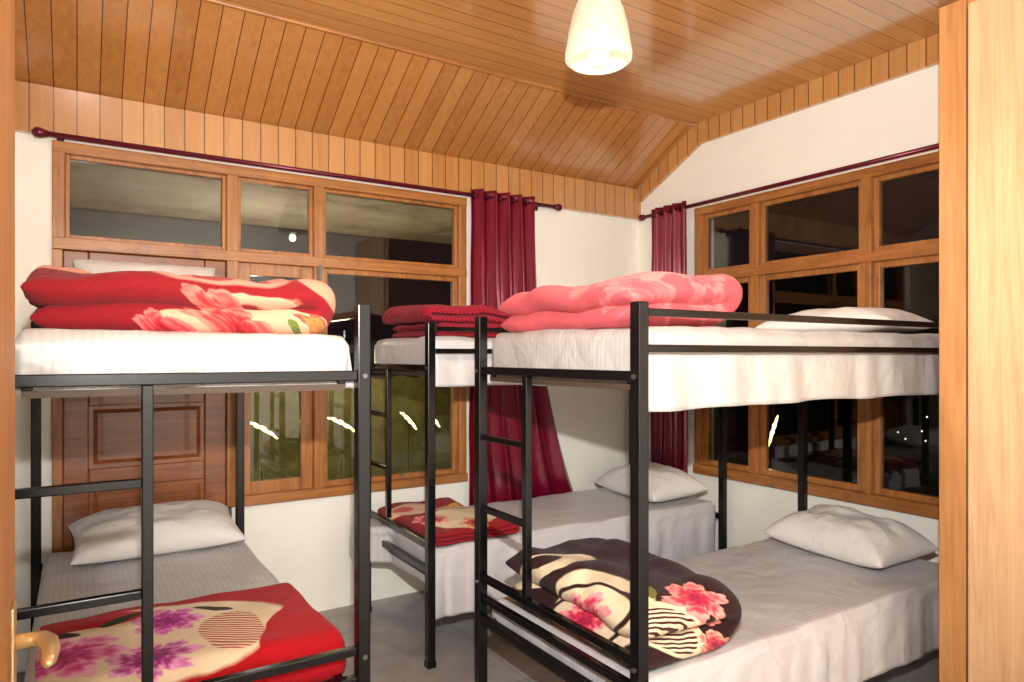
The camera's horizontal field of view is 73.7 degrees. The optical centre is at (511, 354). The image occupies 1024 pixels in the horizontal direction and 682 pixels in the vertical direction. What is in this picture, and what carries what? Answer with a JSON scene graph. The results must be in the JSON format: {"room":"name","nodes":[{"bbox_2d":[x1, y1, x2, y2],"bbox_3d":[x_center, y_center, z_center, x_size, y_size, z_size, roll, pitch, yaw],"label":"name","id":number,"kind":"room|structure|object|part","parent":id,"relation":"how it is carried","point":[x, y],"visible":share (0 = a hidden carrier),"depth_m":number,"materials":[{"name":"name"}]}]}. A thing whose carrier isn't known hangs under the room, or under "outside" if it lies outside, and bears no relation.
{"room":"hostel dormitory room","nodes":[
{"label":"hostel dormitory room","id":0,"kind":"room"},
{"bbox_2d":[15,132,637,672],"bbox_3d":[-0.671,-0.110,4.516,4.240,3.300,0.180,0,0,-32],"label":"wall","id":1,"kind":"structure","parent":0,"point":[304,544],"depth_m":4.15,"materials":[{"name":"paint"}]},
{"bbox_2d":[52,249,225,552],"bbox_3d":[-1.957,0.507,3.629,0.808,2.065,0.115,0,0,-32],"label":"door","id":2,"kind":"structure","parent":1,"relation":"in","point":[95,439],"depth_m":3.57,"materials":[{"name":"brown wood"}]},
{"bbox_3d":[-1.931,0.475,3.631,0.543,1.730,0.021,0,0,-32],"label":"panel","id":3,"kind":"part","parent":2,"relation":"part of","materials":[{"name":"brown wood"}]},
{"bbox_2d":[52,140,467,507],"bbox_3d":[-1.310,-0.105,4.026,2.325,1.910,0.141,0,0,-32],"label":"window","id":4,"kind":"structure","parent":1,"relation":"in","point":[312,482],"depth_m":4.02,"materials":[{"name":"brown wood"}]},
{"bbox_3d":[-1.931,-0.795,3.640,0.753,0.420,0.045,0,0,-32],"label":"sash","id":5,"kind":"part","parent":4,"relation":"part of","materials":[{"name":"brown wood"}]},
{"bbox_2d":[70,161,451,243],"bbox_3d":[-1.726,-1.100,4.758,4.600,0.160,1.320,0,0,-32],"label":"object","id":6,"kind":"structure","parent":4,"relation":"attached to","point":[92,186],"depth_m":4.66,"materials":[{"name":"wood"}]},
{"bbox_3d":[-1.383,0.135,3.989,0.426,1.320,0.045,0,0,-32],"label":"sash","id":7,"kind":"part","parent":4,"relation":"part of","materials":[{"name":"brown wood"}]},
{"bbox_3d":[-1.383,-0.795,3.989,0.426,0.420,0.045,0,0,-32],"label":"sash","id":8,"kind":"part","parent":4,"relation":"part of","materials":[{"name":"brown wood"}]},
{"bbox_3d":[-0.766,0.135,4.381,0.916,1.320,0.045,0,0,-32],"label":"sash","id":9,"kind":"part","parent":4,"relation":"part of","materials":[{"name":"brown wood"}]},
{"bbox_3d":[-0.766,-0.795,4.381,0.916,0.420,0.045,0,0,-32],"label":"sash","id":10,"kind":"part","parent":4,"relation":"part of","materials":[{"name":"brown wood"}]},
{"bbox_2d":[31,127,561,210],"bbox_3d":[-0.985,-1.075,4.153,3.170,0.060,0.096,0,0,-32],"label":"curtain rod","id":11,"kind":"object","parent":1,"relation":"attached to","point":[39,132],"visible":0.98,"depth_m":3.82,"materials":[{"name":"red metal"}]},
{"bbox_2d":[469,188,572,505],"bbox_3d":[0.111,0.028,4.825,0.941,2.296,0.073,0,0,-32],"label":"curtain","id":12,"kind":"object","parent":11,"relation":"hanging from","point":[503,256],"visible":0.64,"depth_m":4.72,"materials":[{"name":"red fabric"}]},
{"bbox_2d":[15,80,640,219],"bbox_3d":[-0.687,-1.200,4.375,4.060,0.240,0.042,0,0,-32],"label":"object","id":13,"kind":"structure","parent":1,"relation":"attached to","point":[53,109],"depth_m":3.96,"materials":[{"name":"brown wood"}]},
{"bbox_2d":[17,590,938,681],"bbox_3d":[0.693,1.590,2.208,4.460,0.100,5.580,0,0,-32],"label":"floor","id":14,"kind":"structure","parent":0,"point":[397,623],"depth_m":3.54,"materials":[{"name":"grey tile"}]},
{"bbox_2d":[15,303,369,681],"bbox_3d":[-1.370,0.690,2.700,0.967,1.700,1.960,0,0,-32],"label":"bunk bed","id":15,"kind":"object","parent":14,"relation":"on","point":[360,375],"visible":0.39,"depth_m":1.99,"materials":[{"name":"black metal"}]},
{"bbox_3d":[-1.708,0.074,2.487,0.024,0.032,1.880,0,0,-32],"label":"rail","id":16,"kind":"part","parent":15,"relation":"part of","materials":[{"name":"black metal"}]},
{"bbox_3d":[-2.272,0.690,3.260,0.041,1.700,0.041,0,0,-32],"label":"post","id":17,"kind":"part","parent":15,"relation":"part of","materials":[{"name":"black metal"}]},
{"bbox_3d":[-0.858,0.064,1.896,0.879,0.032,0.030,0,0,-32],"label":"rail","id":18,"kind":"part","parent":15,"relation":"part of","materials":[{"name":"black metal"}]},
{"bbox_3d":[-1.496,0.690,3.754,0.041,1.700,0.041,0,0,-32],"label":"post","id":19,"kind":"part","parent":15,"relation":"part of","materials":[{"name":"black metal"}]},
{"bbox_3d":[-0.858,0.921,1.896,0.879,0.027,0.026,0,0,-32],"label":"rail","id":20,"kind":"part","parent":15,"relation":"part of","materials":[{"name":"black metal"}]},
{"bbox_3d":[-1.033,1.028,2.916,0.024,0.035,1.880,0,0,-32],"label":"rail","id":21,"kind":"part","parent":15,"relation":"part of","materials":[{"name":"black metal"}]},
{"bbox_3d":[-0.858,1.018,1.896,0.879,0.035,0.030,0,0,-32],"label":"rail","id":22,"kind":"part","parent":15,"relation":"part of","materials":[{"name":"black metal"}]},
{"bbox_3d":[-0.983,-0.130,2.949,0.024,0.024,1.869,0,0,-32],"label":"guard rail","id":23,"kind":"part","parent":15,"relation":"part of","materials":[{"name":"black metal"}]},
{"bbox_3d":[-0.983,-0.020,2.949,0.024,0.024,1.869,0,0,-32],"label":"guard rail","id":24,"kind":"part","parent":15,"relation":"part of","materials":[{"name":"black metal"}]},
{"bbox_3d":[-0.470,0.690,2.143,0.041,1.700,0.041,0,0,-32],"label":"post","id":25,"kind":"part","parent":15,"relation":"part of","materials":[{"name":"black metal"}]},
{"bbox_3d":[-1.373,0.008,2.706,0.750,0.096,1.820,0,0,-32],"label":"mattress","id":26,"kind":"object","parent":15,"relation":"on","visible":0},
{"bbox_2d":[15,328,353,394],"bbox_3d":[-1.367,0.017,2.703,0.886,0.187,1.855,0,0,-32],"label":"sheet","id":27,"kind":"object","parent":26,"relation":"on","point":[37,350],"visible":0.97,"depth_m":1.89,"materials":[{"name":"white fabric"}]},
{"bbox_2d":[72,259,214,276],"bbox_3d":[-1.780,-0.286,3.353,0.638,0.351,0.240,0,0,-32],"label":"pillow","id":28,"kind":"object","parent":27,"relation":"on","point":[92,266],"visible":0.08,"depth_m":3.33,"materials":[{"name":"fabric"}]},
{"bbox_2d":[20,265,335,333],"bbox_3d":[-1.040,-0.166,2.174,0.842,0.210,0.584,0,0,-32],"label":"blanket","id":29,"kind":"object","parent":27,"relation":"on","point":[63,297],"visible":0.87,"depth_m":1.94,"materials":[{"name":"red fabric"}]},
{"bbox_3d":[-1.392,0.982,2.735,0.750,0.052,1.750,0,0,-32],"label":"mattress","id":30,"kind":"object","parent":15,"relation":"on","visible":0},
{"bbox_2d":[24,541,327,681],"bbox_3d":[-1.388,1.062,2.733,0.886,0.265,1.776,0,0,-32],"label":"sheet","id":31,"kind":"object","parent":30,"relation":"on","point":[184,575],"visible":0.41,"depth_m":2.87,"materials":[{"name":"white fabric"}]},
{"bbox_2d":[68,500,246,564],"bbox_3d":[-1.709,0.828,3.298,0.725,0.200,0.418,0,0,-34],"label":"pillow","id":32,"kind":"object","parent":31,"relation":"on","point":[110,535],"visible":0.9,"depth_m":3.18,"materials":[{"name":"fabric"}]},
{"bbox_2d":[35,583,346,681],"bbox_3d":[-1.033,0.946,2.209,0.837,0.158,0.612,0,0,-32],"label":"blanket","id":33,"kind":"object","parent":31,"relation":"on","point":[197,639],"visible":0.89,"depth_m":2.13,"materials":[{"name":"red fabric"}]},
{"bbox_2d":[370,322,726,669],"bbox_3d":[0.260,0.690,4.309,2.180,1.700,0.917,0,0,-32],"label":"bunk bed","id":34,"kind":"object","parent":14,"relation":"on","point":[427,568],"visible":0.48,"depth_m":3.51,"materials":[{"name":"black metal"}]},
{"bbox_3d":[-0.871,0.690,4.104,0.041,1.700,0.041,0,0,-32],"label":"post","id":35,"kind":"part","parent":34,"relation":"part of","materials":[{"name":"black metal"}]},
{"bbox_3d":[-0.637,0.936,3.738,0.026,0.027,0.829,0,0,-32],"label":"rail","id":36,"kind":"part","parent":34,"relation":"part of","materials":[{"name":"black metal"}]},
{"bbox_3d":[-0.637,0.064,3.738,0.030,0.032,0.829,0,0,-32],"label":"rail","id":37,"kind":"part","parent":34,"relation":"part of","materials":[{"name":"black metal"}]},
{"bbox_3d":[-0.637,1.067,3.738,0.030,0.035,0.829,0,0,-32],"label":"rail","id":38,"kind":"part","parent":34,"relation":"part of","materials":[{"name":"black metal"}]},
{"bbox_3d":[-0.404,0.690,3.371,0.041,1.700,0.041,0,0,-32],"label":"post","id":39,"kind":"part","parent":34,"relation":"part of","materials":[{"name":"black metal"}]},
{"bbox_3d":[0.494,-0.020,3.943,2.089,0.024,0.024,0,0,-32],"label":"guard rail","id":40,"kind":"part","parent":34,"relation":"part of","materials":[{"name":"black metal"}]},
{"bbox_3d":[0.494,-0.130,3.943,2.089,0.024,0.024,0,0,-32],"label":"guard rail","id":41,"kind":"part","parent":34,"relation":"part of","materials":[{"name":"black metal"}]},
{"bbox_3d":[0.925,0.690,5.249,0.041,1.700,0.041,0,0,-32],"label":"post","id":42,"kind":"part","parent":34,"relation":"part of","materials":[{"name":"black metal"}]},
{"bbox_3d":[1.393,0.690,4.515,0.041,1.700,0.041,0,0,-32],"label":"post","id":43,"kind":"part","parent":34,"relation":"part of","materials":[{"name":"black metal"}]},
{"bbox_3d":[0.265,-0.004,4.312,2.040,0.121,0.700,0,0,-32],"label":"mattress","id":44,"kind":"object","parent":34,"relation":"on","visible":0},
{"bbox_2d":[374,336,521,386],"bbox_3d":[0.262,0.030,4.308,2.076,0.262,0.836,0,0,-32],"label":"sheet","id":45,"kind":"object","parent":44,"relation":"on","point":[451,369],"visible":0.31,"depth_m":3.52,"materials":[{"name":"white fabric"}]},
{"bbox_2d":[382,304,511,337],"bbox_3d":[-0.281,-0.192,3.925,0.781,0.199,0.651,0,0,-32],"label":"blanket","id":46,"kind":"object","parent":45,"relation":"on","point":[411,320],"visible":0.54,"depth_m":3.63,"materials":[{"name":"red fabric"}]},
{"bbox_2d":[475,301,938,681],"bbox_3d":[1.044,0.690,3.030,2.230,1.700,0.997,0,0,-32],"label":"bunk bed","id":47,"kind":"object","parent":14,"relation":"on","point":[637,378],"visible":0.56,"depth_m":2.43,"materials":[{"name":"black metal"}]},
{"bbox_3d":[-0.129,0.690,2.846,0.041,1.700,0.041,0,0,-32],"label":"post","id":48,"kind":"part","parent":47,"relation":"part of","materials":[{"name":"black metal"}]},
{"bbox_3d":[0.126,1.093,2.446,0.030,0.035,0.909,0,0,-32],"label":"rail","id":49,"kind":"part","parent":47,"relation":"part of","materials":[{"name":"black metal"}]},
{"bbox_3d":[0.126,1.006,2.446,0.026,0.027,0.909,0,0,-32],"label":"rail","id":50,"kind":"part","parent":47,"relation":"part of","materials":[{"name":"black metal"}]},
{"bbox_3d":[0.126,0.921,2.446,0.026,0.027,0.909,0,0,-32],"label":"rail","id":51,"kind":"part","parent":47,"relation":"part of","materials":[{"name":"black metal"}]},
{"bbox_3d":[0.126,0.064,2.446,0.030,0.032,0.909,0,0,-32],"label":"rail","id":52,"kind":"part","parent":47,"relation":"part of","materials":[{"name":"black metal"}]},
{"bbox_3d":[0.381,0.690,2.045,0.041,1.700,0.041,0,0,-32],"label":"post","id":53,"kind":"part","parent":47,"relation":"part of","materials":[{"name":"black metal"}]},
{"bbox_3d":[1.301,-0.130,2.630,2.139,0.024,0.024,0,0,-32],"label":"guard rail","id":54,"kind":"part","parent":47,"relation":"part of","materials":[{"name":"black metal"}]},
{"bbox_3d":[1.301,-0.020,2.630,2.139,0.024,0.024,0,0,-32],"label":"guard rail","id":55,"kind":"part","parent":47,"relation":"part of","materials":[{"name":"black metal"}]},
{"bbox_3d":[1.710,0.690,4.017,0.041,1.700,0.041,0,0,-32],"label":"post","id":56,"kind":"part","parent":47,"relation":"part of","materials":[{"name":"black metal"}]},
{"bbox_3d":[1.050,-0.004,3.034,2.090,0.121,0.780,0,0,-32],"label":"mattress","id":57,"kind":"object","parent":47,"relation":"on","visible":0},
{"bbox_2d":[492,326,938,411],"bbox_3d":[1.047,0.038,3.026,2.128,0.278,0.919,0,0,-32],"label":"sheet","id":58,"kind":"object","parent":57,"relation":"on","point":[678,381],"visible":0.88,"depth_m":2.43,"materials":[{"name":"white fabric"}]},
{"bbox_2d":[498,271,742,332],"bbox_3d":[0.396,-0.201,2.607,0.633,0.225,0.784,0,0,-32],"label":"blanket","id":59,"kind":"object","parent":58,"relation":"on","point":[605,304],"visible":0.72,"depth_m":2.34,"materials":[{"name":"pink fabric"}]},
{"bbox_2d":[755,307,932,332],"bbox_3d":[1.659,-0.166,3.427,0.445,0.137,0.714,0,0,-35],"label":"pillow","id":60,"kind":"object","parent":58,"relation":"on","point":[844,312],"visible":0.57,"depth_m":3.22,"materials":[{"name":"fabric"}]},
{"bbox_2d":[939,0,1023,681],"bbox_3d":[2.322,0.100,2.451,0.950,2.880,1.040,0,0,-32],"label":"wardrobe","id":61,"kind":"object","parent":14,"relation":"on","point":[981,42],"visible":1,"depth_m":2.50,"materials":[{"name":"brown wood"}]},
{"bbox_3d":[1.830,0.085,2.366,0.028,2.790,0.445,0,0,-32],"label":"door","id":62,"kind":"part","parent":61,"relation":"part of","materials":[{"name":"brown wood"}]},
{"bbox_2d":[15,0,958,188],"bbox_3d":[0.693,-1.478,2.208,4.460,0.544,5.580,0,0,-32],"label":"ceiling","id":63,"kind":"structure","parent":0,"point":[693,61],"depth_m":3.65,"materials":[{"name":"brown wood"}]},
{"bbox_2d":[202,0,694,125],"bbox_3d":[-0.381,-1.666,3.865,4.030,0.022,0.022,0,0,-32],"label":"trim","id":64,"kind":"structure","parent":63,"relation":"attached to","point":[218,2],"depth_m":3.79,"materials":[{"name":"brown wood"}]},
{"bbox_2d":[565,0,631,74],"bbox_3d":[0.322,-1.375,2.540,0.248,0.588,0.248,0,0,-32],"label":"pendant lamp","id":65,"kind":"object","parent":63,"relation":"hanging from","point":[598,42],"visible":1,"depth_m":2.46,"materials":[{"name":"glass"}]},
{"bbox_3d":[0.322,-1.144,2.540,0.076,0.126,0.076,0,0,-32],"label":"bulb","id":66,"kind":"part","parent":65,"relation":"part of","materials":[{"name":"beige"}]},
{"bbox_2d":[638,64,938,562],"bbox_3d":[2.481,-0.110,3.346,0.180,3.300,5.180,0,0,-32],"label":"wall","id":67,"kind":"structure","parent":0,"point":[901,114],"depth_m":4.33,"materials":[{"name":"paint"}]},
{"bbox_2d":[638,33,938,203],"bbox_3d":[2.400,-1.440,3.277,0.030,0.460,5.150,0,0,-32],"label":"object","id":68,"kind":"structure","parent":67,"relation":"attached to","point":[922,54],"depth_m":4.21,"materials":[{"name":"brown wood"}]},
{"bbox_2d":[638,143,938,220],"bbox_3d":[1.728,-1.075,4.272,0.096,0.060,2.640,0,0,-32],"label":"curtain rod","id":69,"kind":"object","parent":67,"relation":"attached to","point":[641,217],"visible":0.61,"depth_m":4.12,"materials":[{"name":"red metal"}]},
{"bbox_2d":[651,201,687,473],"bbox_3d":[1.169,0.028,5.108,0.050,2.295,0.401,0,0,-32],"label":"curtain","id":70,"kind":"object","parent":69,"relation":"hanging from","point":[669,430],"visible":0.48,"depth_m":5.10,"materials":[{"name":"red fabric"}]},
{"bbox_2d":[693,151,938,518],"bbox_3d":[1.918,-0.105,4.105,0.135,1.910,2.070,0,0,-32],"label":"window","id":71,"kind":"structure","parent":67,"relation":"in","point":[870,260],"depth_m":4.04,"materials":[{"name":"brown wood"}]},
{"bbox_3d":[1.512,0.130,4.752,0.045,1.310,0.424,0,0,-32],"label":"sash","id":72,"kind":"part","parent":71,"relation":"part of","materials":[{"name":"brown wood"}]},
{"bbox_3d":[1.512,-0.795,4.752,0.045,0.420,0.424,0,0,-32],"label":"sash","id":73,"kind":"part","parent":71,"relation":"part of","materials":[{"name":"brown wood"}]},
{"bbox_3d":[1.846,0.130,4.227,0.045,1.310,0.701,0,0,-32],"label":"sash","id":74,"kind":"part","parent":71,"relation":"part of","materials":[{"name":"brown wood"}]},
{"bbox_3d":[1.846,-0.795,4.227,0.045,0.420,0.701,0,0,-32],"label":"sash","id":75,"kind":"part","parent":71,"relation":"part of","materials":[{"name":"brown wood"}]},
{"bbox_3d":[2.256,0.130,3.583,0.045,1.310,0.706,0,0,-32],"label":"sash","id":76,"kind":"part","parent":71,"relation":"part of","materials":[{"name":"brown wood"}]},
{"bbox_3d":[2.256,-0.795,3.583,0.045,0.420,0.706,0,0,-32],"label":"sash","id":77,"kind":"part","parent":71,"relation":"part of","materials":[{"name":"brown wood"}]},
{"bbox_3d":[-1.144,-0.110,1.145,0.180,3.300,5.360,0,0,-32],"label":"wall","id":78,"kind":"structure","parent":0,"visible":0},
{"bbox_2d":[0,0,60,681],"bbox_3d":[-0.670,0.365,0.901,0.114,2.330,0.920,0,0,-32],"label":"door","id":79,"kind":"structure","parent":78,"relation":"in","point":[11,641],"depth_m":1.16,"materials":[{"name":"brown wood"}]},
{"bbox_3d":[-0.882,0.530,1.208,0.006,0.180,0.065,0,0,-32],"label":"handle plate","id":80,"kind":"part","parent":79,"relation":"part of","materials":[{"name":"gold metal"}]},
{"bbox_3d":[-0.815,0.509,1.189,0.161,0.031,0.055,0,0,37],"label":"lever","id":81,"kind":"part","parent":79,"relation":"part of","materials":[{"name":"gold metal"}]},
{"label":"outside","id":82,"kind":"structure","parent":0,"visible":0},
{"bbox_2d":[769,415,777,444],"bbox_3d":[1.934,1.092,5.061,0.029,1.296,0.092,0,0,-32],"label":"garden light","id":83,"kind":"object","parent":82,"point":[776,419],"visible":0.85,"depth_m":5.05,"materials":[{"name":"white"}]},
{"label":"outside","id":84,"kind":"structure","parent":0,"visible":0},
{"bbox_3d":[-3.113,1.790,7.680,13.000,0.100,7.700,0,0,-32],"label":"ground","id":85,"kind":"structure","parent":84,"visible":0},
{"bbox_2d":[250,422,277,479],"bbox_3d":[-1.656,1.083,4.518,0.209,1.313,0.031,0,0,-32],"label":"garden light","id":86,"kind":"object","parent":85,"relation":"on","point":[255,425],"visible":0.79,"depth_m":4.52,"materials":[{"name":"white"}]},
{"bbox_2d":[328,417,353,478],"bbox_3d":[-1.200,1.085,4.808,0.214,1.311,0.029,0,0,-32],"label":"garden light","id":87,"kind":"object","parent":85,"relation":"on","point":[341,422],"visible":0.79,"depth_m":4.81,"materials":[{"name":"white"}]},
{"bbox_2d":[400,412,416,471],"bbox_3d":[-0.770,1.080,5.082,0.138,1.319,0.029,0,0,-32],"label":"garden light","id":88,"kind":"object","parent":85,"relation":"on","point":[402,413],"visible":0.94,"depth_m":5.08,"materials":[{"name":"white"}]},
{"bbox_2d":[250,375,735,480],"bbox_3d":[-1.098,0.958,5.821,9.000,1.607,0.015,0,0,-32],"label":"window pane","id":89,"kind":"object","parent":85,"relation":"on","point":[278,412],"visible":0.09,"depth_m":5.68,"materials":[{"name":"glass"}]},
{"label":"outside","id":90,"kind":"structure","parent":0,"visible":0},
{"bbox_2d":[715,263,938,495],"bbox_3d":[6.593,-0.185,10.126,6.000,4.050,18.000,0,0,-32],"label":"window pane","id":91,"kind":"structure","parent":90,"point":[911,464],"depth_m":10.04,"materials":[{"name":"glass"}]},
{"bbox_3d":[1.050,1.057,3.034,2.090,0.052,0.780,0,0,-32],"label":"mattress","id":92,"kind":"object","parent":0,"visible":0},
{"bbox_2d":[492,538,938,681],"bbox_3d":[1.047,1.161,3.027,2.121,0.315,0.918,0,0,-32],"label":"sheet","id":93,"kind":"object","parent":92,"relation":"on","point":[807,616],"visible":0.52,"depth_m":2.77,"materials":[{"name":"white fabric"}]},
{"bbox_2d":[505,538,741,669],"bbox_3d":[0.398,0.878,2.569,0.534,0.265,0.854,0,0,-32],"label":"blanket","id":94,"kind":"object","parent":93,"relation":"on","point":[586,581],"visible":0.8,"depth_m":2.32,"materials":[{"name":"brown fabric"}]},
{"bbox_2d":[764,504,938,568],"bbox_3d":[1.684,0.888,3.443,0.425,0.232,0.676,0,0,-27],"label":"pillow","id":95,"kind":"object","parent":93,"relation":"on","point":[839,532],"visible":1,"depth_m":3.27,"materials":[{"name":"fabric"}]},
{"bbox_3d":[0.269,1.024,4.315,2.030,0.067,0.700,0,0,-32],"label":"mattress","id":96,"kind":"object","parent":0,"visible":0},
{"bbox_2d":[349,488,715,619],"bbox_3d":[0.193,1.145,4.261,2.247,0.367,0.838,0,0,-32],"label":"sheet","id":97,"kind":"object","parent":96,"relation":"on","point":[683,528],"visible":0.51,"depth_m":3.99,"materials":[{"name":"white fabric"}]},
{"bbox_2d":[377,497,519,545],"bbox_3d":[-0.380,0.921,3.865,0.562,0.093,0.772,0,0,-32],"label":"blanket","id":98,"kind":"object","parent":97,"relation":"on","point":[454,522],"visible":0.84,"depth_m":3.68,"materials":[{"name":"red fabric"}]},
{"bbox_2d":[595,462,707,501],"bbox_3d":[0.942,0.862,4.702,0.443,0.212,0.695,0,0,-26],"label":"pillow","id":99,"kind":"object","parent":97,"relation":"on","point":[666,483],"visible":0.7,"depth_m":4.48,"materials":[{"name":"fabric"}]}
]}

